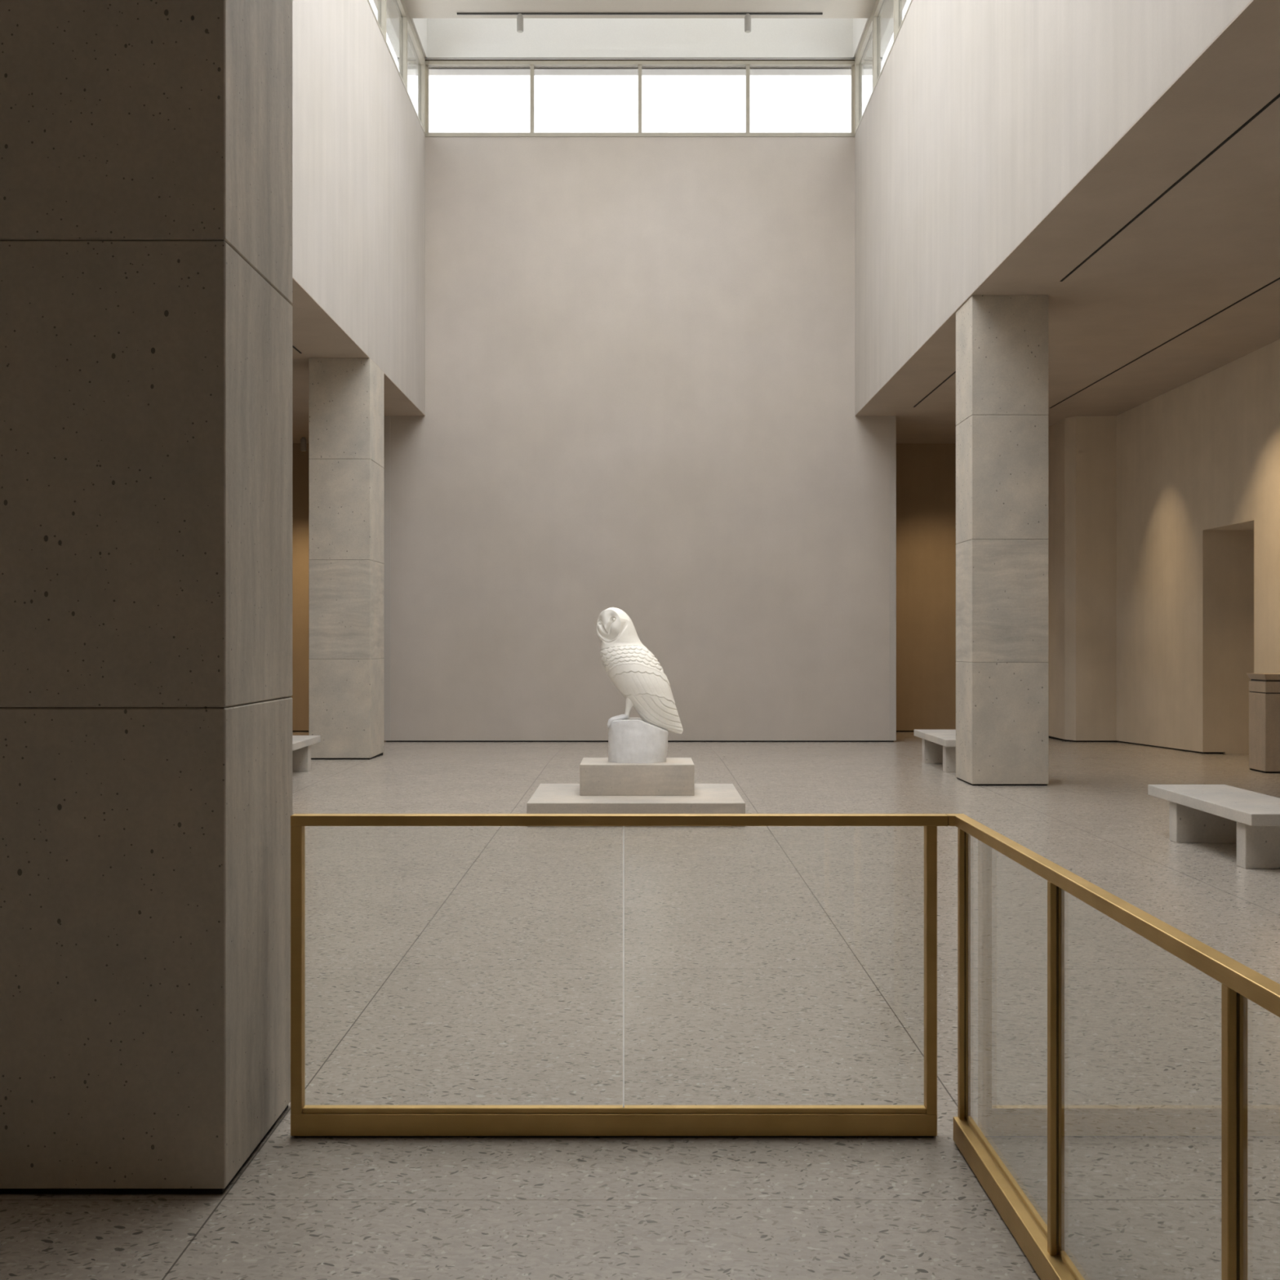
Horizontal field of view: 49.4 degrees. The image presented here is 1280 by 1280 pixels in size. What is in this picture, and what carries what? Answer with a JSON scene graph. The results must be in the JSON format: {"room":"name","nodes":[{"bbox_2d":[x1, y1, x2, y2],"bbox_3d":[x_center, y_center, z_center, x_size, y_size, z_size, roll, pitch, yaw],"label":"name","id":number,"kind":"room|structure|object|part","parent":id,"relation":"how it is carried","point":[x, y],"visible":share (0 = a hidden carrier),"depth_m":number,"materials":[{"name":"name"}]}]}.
{"room":"museum","nodes":[
{"label":"museum","id":0,"kind":"room"},
{"bbox_2d":[290,443,309,730],"bbox_3d":[-6.150,-1.020,26.950,4.300,5.531,0.300,0,0,0],"label":"wall","id":1,"kind":"structure","parent":0,"point":[300,696],"depth_m":26.80,"materials":[{"name":"brown paint"}]},
{"bbox_2d":[292,730,308,732],"bbox_3d":[-6.150,1.783,26.956,4.300,0.074,0.288,0,0,0],"label":"baseboard","id":2,"kind":"structure","parent":1,"relation":"attached to","point":[292,731],"depth_m":26.81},
{"bbox_2d":[291,276,425,443],"bbox_3d":[-6.516,-3.935,11.000,5.769,0.300,32.000,0,0,0],"label":"ceiling","id":3,"kind":"structure","parent":0,"point":[316,334],"depth_m":18.30,"materials":[{"name":"paint"}]},
{"bbox_2d":[300,437,306,451],"bbox_3d":[-6.290,-3.658,26.000,0.110,0.254,0.110,0,0,0],"label":"spotlight","id":4,"kind":"object","parent":3,"relation":"attached to","point":[303,441],"visible":1,"depth_m":25.95,"materials":[{"name":"grey metal"}]},
{"bbox_2d":[292,0,425,414],"bbox_3d":[-3.830,-6.159,13.350,0.400,4.723,20.300,0,0,0],"label":"wall","id":5,"kind":"structure","parent":0,"point":[358,137],"depth_m":17.91,"materials":[{"name":"paint"}]},
{"bbox_2d":[367,0,425,135],"bbox_3d":[-3.777,-9.175,13.500,0.305,1.310,20.000,0,0,0],"label":"window","id":6,"kind":"structure","parent":5,"relation":"in","point":[411,51],"depth_m":21.73,"materials":[{"name":"metal"}]},
{"bbox_2d":[0,732,1279,1279],"bbox_3d":[0.000,1.688,11.100,19.200,0.176,32.200,0,0,0],"label":"floor","id":7,"kind":"structure","parent":0,"point":[445,965],"depth_m":5.71,"materials":[{"name":"grey stone"}]},
{"bbox_2d":[0,0,292,1194],"bbox_3d":[-1.627,-1.077,4.395,0.866,5.415,0.780,0,0,0],"label":"stone pillar","id":8,"kind":"structure","parent":7,"relation":"on","point":[146,145],"depth_m":4.00,"materials":[{"name":"stone"}]},
{"bbox_2d":[292,735,320,771],"bbox_3d":[-4.320,1.397,16.455,0.640,0.405,1.950,0,0,0],"label":"stone bench","id":9,"kind":"object","parent":7,"relation":"on","point":[301,744],"visible":0.25,"depth_m":16.89,"materials":[{"name":"grey stone"}]},
{"bbox_3d":[-4.320,1.440,16.965,0.580,0.320,0.150,0,0,0],"label":"leg","id":10,"kind":"part","parent":9,"relation":"part of","materials":[{"name":"stone"}]},
{"bbox_3d":[-4.320,1.238,16.455,0.640,0.085,1.950,0,0,0],"label":"seat","id":11,"kind":"part","parent":9,"relation":"part of","materials":[{"name":"stone"}]},
{"bbox_2d":[308,358,383,759],"bbox_3d":[-4.032,-1.077,19.175,0.825,5.415,1.010,0,0,0],"label":"stone pillar","id":12,"kind":"structure","parent":7,"relation":"on","point":[346,395],"depth_m":18.67,"materials":[{"name":"stone"}]},
{"bbox_2d":[290,813,948,1137],"bbox_3d":[-0.066,1.082,4.493,2.114,1.036,0.050,0,0,0],"label":"glass railing","id":13,"kind":"object","parent":7,"relation":"on","point":[306,1121],"visible":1,"depth_m":4.47,"materials":[{"name":"gold metal"}]},
{"bbox_3d":[-1.105,1.063,4.493,0.036,0.933,0.046,0,0,0],"label":"post","id":14,"kind":"part","parent":13,"relation":"part of","materials":[{"name":"gold metal"}]},
{"bbox_3d":[-0.084,1.559,4.493,2.078,0.070,0.050,0,0,0],"label":"rail","id":15,"kind":"part","parent":13,"relation":"part of","materials":[{"name":"gold metal"}]},
{"bbox_3d":[-0.066,0.581,4.493,2.114,0.034,0.050,0,0,0],"label":"rail","id":16,"kind":"part","parent":13,"relation":"part of","materials":[{"name":"gold metal"}]},
{"bbox_3d":[0.938,1.063,4.493,0.034,0.933,0.046,0,0,0],"label":"post","id":17,"kind":"part","parent":13,"relation":"part of","materials":[{"name":"gold metal"}]},
{"bbox_2d":[526,783,745,826],"bbox_3d":[-0.034,1.498,12.715,1.872,0.205,1.610,0,0,0],"label":"stone plinth","id":18,"kind":"object","parent":7,"relation":"on","point":[548,798],"visible":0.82,"depth_m":11.91,"materials":[{"name":"grey stone"}]},
{"bbox_2d":[579,757,694,795],"bbox_3d":[-0.026,1.256,12.833,1.027,0.279,0.734,0,0,0],"label":"stone pedestal","id":19,"kind":"object","parent":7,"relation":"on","point":[598,776],"visible":0.96,"depth_m":12.46,"materials":[{"name":"grey stone"}]},
{"bbox_2d":[596,607,683,763],"bbox_3d":[-0.003,0.407,12.820,0.793,1.417,0.489,0,0,0],"label":"statue","id":20,"kind":"object","parent":19,"relation":"on","point":[633,668],"visible":1,"depth_m":12.65,"materials":[{"name":"beige stone"}]},
{"bbox_3d":[-0.065,0.595,12.756,0.148,0.258,0.131,0,0,33],"label":"leg","id":21,"kind":"part","parent":20,"relation":"part of","materials":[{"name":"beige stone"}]},
{"bbox_2d":[913,729,955,772],"bbox_3d":[3.980,1.397,17.625,0.640,0.405,1.950,0,0,0],"label":"stone bench","id":22,"kind":"object","parent":7,"relation":"on","point":[938,746],"visible":0.52,"depth_m":17.79,"materials":[{"name":"grey stone"}]},
{"bbox_3d":[3.980,1.440,18.135,0.580,0.320,0.150,0,0,0],"label":"leg","id":23,"kind":"part","parent":22,"relation":"part of","materials":[{"name":"stone"}]},
{"bbox_3d":[3.980,1.238,17.625,0.640,0.085,1.950,0,0,0],"label":"seat","id":24,"kind":"part","parent":22,"relation":"part of","materials":[{"name":"stone"}]},
{"bbox_3d":[3.980,1.440,16.885,0.580,0.320,0.150,0,0,0],"label":"leg","id":25,"kind":"part","parent":22,"relation":"part of","materials":[{"name":"stone"}]},
{"bbox_2d":[955,295,1048,785],"bbox_3d":[4.065,-1.077,15.665,0.842,5.415,0.790,0,0,0],"label":"stone pillar","id":26,"kind":"structure","parent":7,"relation":"on","point":[1002,341],"depth_m":15.27,"materials":[{"name":"stone"}]},
{"bbox_2d":[945,813,1279,1279],"bbox_3d":[1.024,1.082,2.909,0.063,1.036,3.218,0,0,0],"label":"glass railing","id":27,"kind":"object","parent":7,"relation":"on","point":[1042,1245],"visible":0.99,"depth_m":3.43,"materials":[{"name":"gold metal"}]},
{"bbox_3d":[1.030,1.060,4.419,0.035,0.925,0.028,0,0,0],"label":"post","id":28,"kind":"part","parent":27,"relation":"part of","materials":[{"name":"gold metal"}]},
{"bbox_3d":[1.026,1.556,2.866,0.058,0.076,3.133,0,0,0],"label":"rail","id":29,"kind":"part","parent":27,"relation":"part of","materials":[{"name":"gold metal"}]},
{"bbox_3d":[1.030,1.060,3.444,0.035,0.925,0.028,0,0,0],"label":"post","id":30,"kind":"part","parent":27,"relation":"part of","materials":[{"name":"gold metal"}]},
{"bbox_3d":[1.031,0.581,2.884,0.040,0.034,3.168,0,0,0],"label":"rail","id":31,"kind":"part","parent":27,"relation":"part of","materials":[{"name":"gold metal"}]},
{"bbox_3d":[1.030,1.060,2.409,0.035,0.925,0.028,0,0,0],"label":"post","id":32,"kind":"part","parent":27,"relation":"part of","materials":[{"name":"gold metal"}]},
{"bbox_2d":[1147,784,1279,868],"bbox_3d":[4.520,1.397,10.535,0.640,0.405,1.950,0,0,0],"label":"stone bench","id":33,"kind":"object","parent":7,"relation":"on","point":[1198,813],"visible":1,"depth_m":10.53,"materials":[{"name":"white stone"}]},
{"bbox_3d":[4.520,1.440,11.045,0.580,0.320,0.150,0,0,0],"label":"leg","id":34,"kind":"part","parent":33,"relation":"part of","materials":[{"name":"stone"}]},
{"bbox_3d":[4.520,1.238,10.535,0.640,0.085,1.950,0,0,0],"label":"seat","id":35,"kind":"part","parent":33,"relation":"part of","materials":[{"name":"stone"}]},
{"bbox_3d":[4.520,1.440,9.795,0.580,0.320,0.150,0,0,0],"label":"leg","id":36,"kind":"part","parent":33,"relation":"part of","materials":[{"name":"stone"}]},
{"bbox_2d":[1246,673,1279,773],"bbox_3d":[7.744,1.005,16.930,0.513,1.190,0.500,0,0,0],"label":"stone pedestal","id":37,"kind":"object","parent":7,"relation":"on","point":[1264,688],"visible":1,"depth_m":16.72,"materials":[{"name":"beige stone"}]},
{"bbox_2d":[390,137,889,740],"bbox_3d":[0.000,-3.410,23.725,8.600,10.219,0.450,0,0,0],"label":"wall","id":38,"kind":"structure","parent":0,"point":[640,351],"depth_m":23.50,"materials":[{"name":"grey paint"}]},
{"bbox_2d":[383,415,390,740],"bbox_3d":[-4.270,-1.043,23.727,0.110,5.484,0.466,0,0,0],"label":"trim","id":39,"kind":"structure","parent":38,"relation":"attached to","point":[386,418],"depth_m":23.49,"materials":[{"name":"paint"}]},
{"bbox_2d":[425,59,854,137],"bbox_3d":[0.000,-9.155,23.570,7.460,1.310,0.180,0,0,0],"label":"window","id":40,"kind":"structure","parent":38,"relation":"in","point":[531,64],"depth_m":23.49,"materials":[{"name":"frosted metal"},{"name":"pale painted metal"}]},
{"bbox_2d":[386,740,893,742],"bbox_3d":[0.000,1.736,23.706,8.580,0.074,0.388,0,0,0],"label":"baseboard","id":41,"kind":"structure","parent":38,"relation":"attached to","point":[386,740],"depth_m":23.51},
{"bbox_2d":[889,415,896,740],"bbox_3d":[4.270,-1.043,23.727,0.110,5.484,0.466,0,0,0],"label":"trim","id":42,"kind":"structure","parent":38,"relation":"attached to","point":[892,418],"depth_m":23.49,"materials":[{"name":"paint"}]},
{"bbox_2d":[386,17,893,62],"bbox_3d":[0.000,-10.480,22.760,8.200,1.340,2.020,0,0,0],"label":"wall","id":43,"kind":"structure","parent":0,"point":[439,38],"depth_m":23.52,"materials":[{"name":"white paint"}]},
{"bbox_2d":[398,62,881,75],"bbox_3d":[0.000,-9.755,23.770,8.200,0.110,0.260,0,0,0],"label":"ceiling beam","id":44,"kind":"structure","parent":43,"relation":"attached to","point":[412,68],"depth_m":23.73,"materials":[{"name":"white paint"}]},
{"bbox_2d":[373,0,906,17],"bbox_3d":[0.000,-9.980,12.450,8.200,0.300,19.100,0,0,0],"label":"ceiling","id":45,"kind":"structure","parent":0,"point":[415,8],"depth_m":21.66,"materials":[{"name":"paint"}]},
{"bbox_2d":[457,12,822,14],"bbox_3d":[-0.005,-9.819,21.815,5.730,0.022,0.030,0,0,0],"label":"track","id":46,"kind":"object","parent":45,"relation":"attached to","point":[458,13],"visible":1,"depth_m":21.80,"materials":[{"name":"grey metal"}]},
{"bbox_2d":[516,13,523,32],"bbox_3d":[-1.880,-9.673,21.815,0.104,0.274,0.104,0,0,0],"label":"spotlight","id":47,"kind":"object","parent":46,"relation":"attached to","point":[519,18],"visible":1,"depth_m":21.77,"materials":[{"name":"grey metal"}]},
{"bbox_2d":[744,13,751,32],"bbox_3d":[1.690,-9.673,21.815,0.104,0.274,0.104,0,0,0],"label":"spotlight","id":48,"kind":"object","parent":46,"relation":"attached to","point":[747,18],"visible":1,"depth_m":21.77,"materials":[{"name":"grey metal"}]},
{"bbox_2d":[896,443,955,730],"bbox_3d":[6.150,-1.020,26.950,4.300,5.531,0.300,0,0,0],"label":"wall","id":49,"kind":"structure","parent":0,"point":[926,473],"depth_m":26.80,"materials":[{"name":"brown paint"}]},
{"bbox_2d":[896,730,913,732],"bbox_3d":[6.150,1.783,26.956,4.300,0.074,0.288,0,0,0],"label":"baseboard","id":50,"kind":"structure","parent":49,"relation":"attached to","point":[896,731],"depth_m":26.81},
{"bbox_2d":[854,0,1251,414],"bbox_3d":[3.830,-6.159,13.350,0.400,4.723,20.300,0,0,0],"label":"wall","id":51,"kind":"structure","parent":0,"point":[980,117],"depth_m":14.96,"materials":[{"name":"paint"}]},
{"bbox_2d":[854,0,912,135],"bbox_3d":[3.777,-9.175,13.500,0.305,1.310,20.000,0,0,0],"label":"window","id":52,"kind":"structure","parent":51,"relation":"in","point":[868,51],"depth_m":21.72,"materials":[{"name":"metal"}]},
{"bbox_2d":[854,0,1279,443],"bbox_3d":[6.516,-3.935,11.000,5.769,0.300,32.000,0,0,0],"label":"ceiling","id":53,"kind":"structure","parent":0,"point":[1211,242],"depth_m":13.86,"materials":[{"name":"paint"}]},
{"bbox_2d":[913,370,955,407],"bbox_3d":[4.450,-3.782,19.500,0.024,0.006,6.200,0,0,0],"label":"ceiling vent","id":54,"kind":"object","parent":53,"relation":"in","point":[954,372],"visible":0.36,"depth_m":20.91,"materials":[{"name":"black metal"}]},
{"bbox_2d":[1049,277,1279,408],"bbox_3d":[6.690,-3.782,12.850,0.024,0.006,19.700,0,0,0],"label":"ceiling vent","id":55,"kind":"object","parent":53,"relation":"in","point":[1274,281],"visible":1,"depth_m":17.32,"materials":[{"name":"black metal"}]},
{"bbox_2d":[1059,93,1279,281],"bbox_3d":[4.440,-3.782,9.835,0.024,0.006,9.670,0,0,0],"label":"ceiling vent","id":56,"kind":"object","parent":53,"relation":"in","point":[1277,96],"visible":1,"depth_m":11.40,"materials":[{"name":"black metal"}]},
{"bbox_2d":[1048,415,1116,740],"bbox_3d":[7.850,-1.043,25.150,1.200,5.484,3.300,0,0,0],"label":"wall","id":57,"kind":"structure","parent":0,"point":[1082,539],"depth_m":23.50,"materials":[{"name":"paint"}]},
{"bbox_2d":[1048,736,1117,742],"bbox_3d":[7.856,1.741,25.156,1.188,0.084,3.288,0,0,0],"label":"baseboard","id":58,"kind":"object","parent":57,"relation":"attached to","point":[1051,737],"visible":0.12,"depth_m":23.51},
{"bbox_2d":[1116,339,1279,751],"bbox_3d":[8.210,-1.043,9.250,0.320,5.484,28.500,0,0,0],"label":"wall","id":59,"kind":"structure","parent":0,"point":[1197,460],"depth_m":20.34,"materials":[{"name":"paint"}]},
{"bbox_2d":[1117,740,1223,753],"bbox_3d":[8.206,1.675,9.250,0.288,0.197,28.500,0,0,0],"label":"baseboard","id":60,"kind":"structure","parent":59,"relation":"attached to","point":[1117,740],"depth_m":20.93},
{"bbox_2d":[1222,524,1253,753],"bbox_3d":[8.935,0.090,19.070,1.130,3.420,2.060,0,0,0],"label":"wall","id":61,"kind":"structure","parent":0,"point":[1239,542],"depth_m":19.90,"materials":[{"name":"paint"}]}
]}

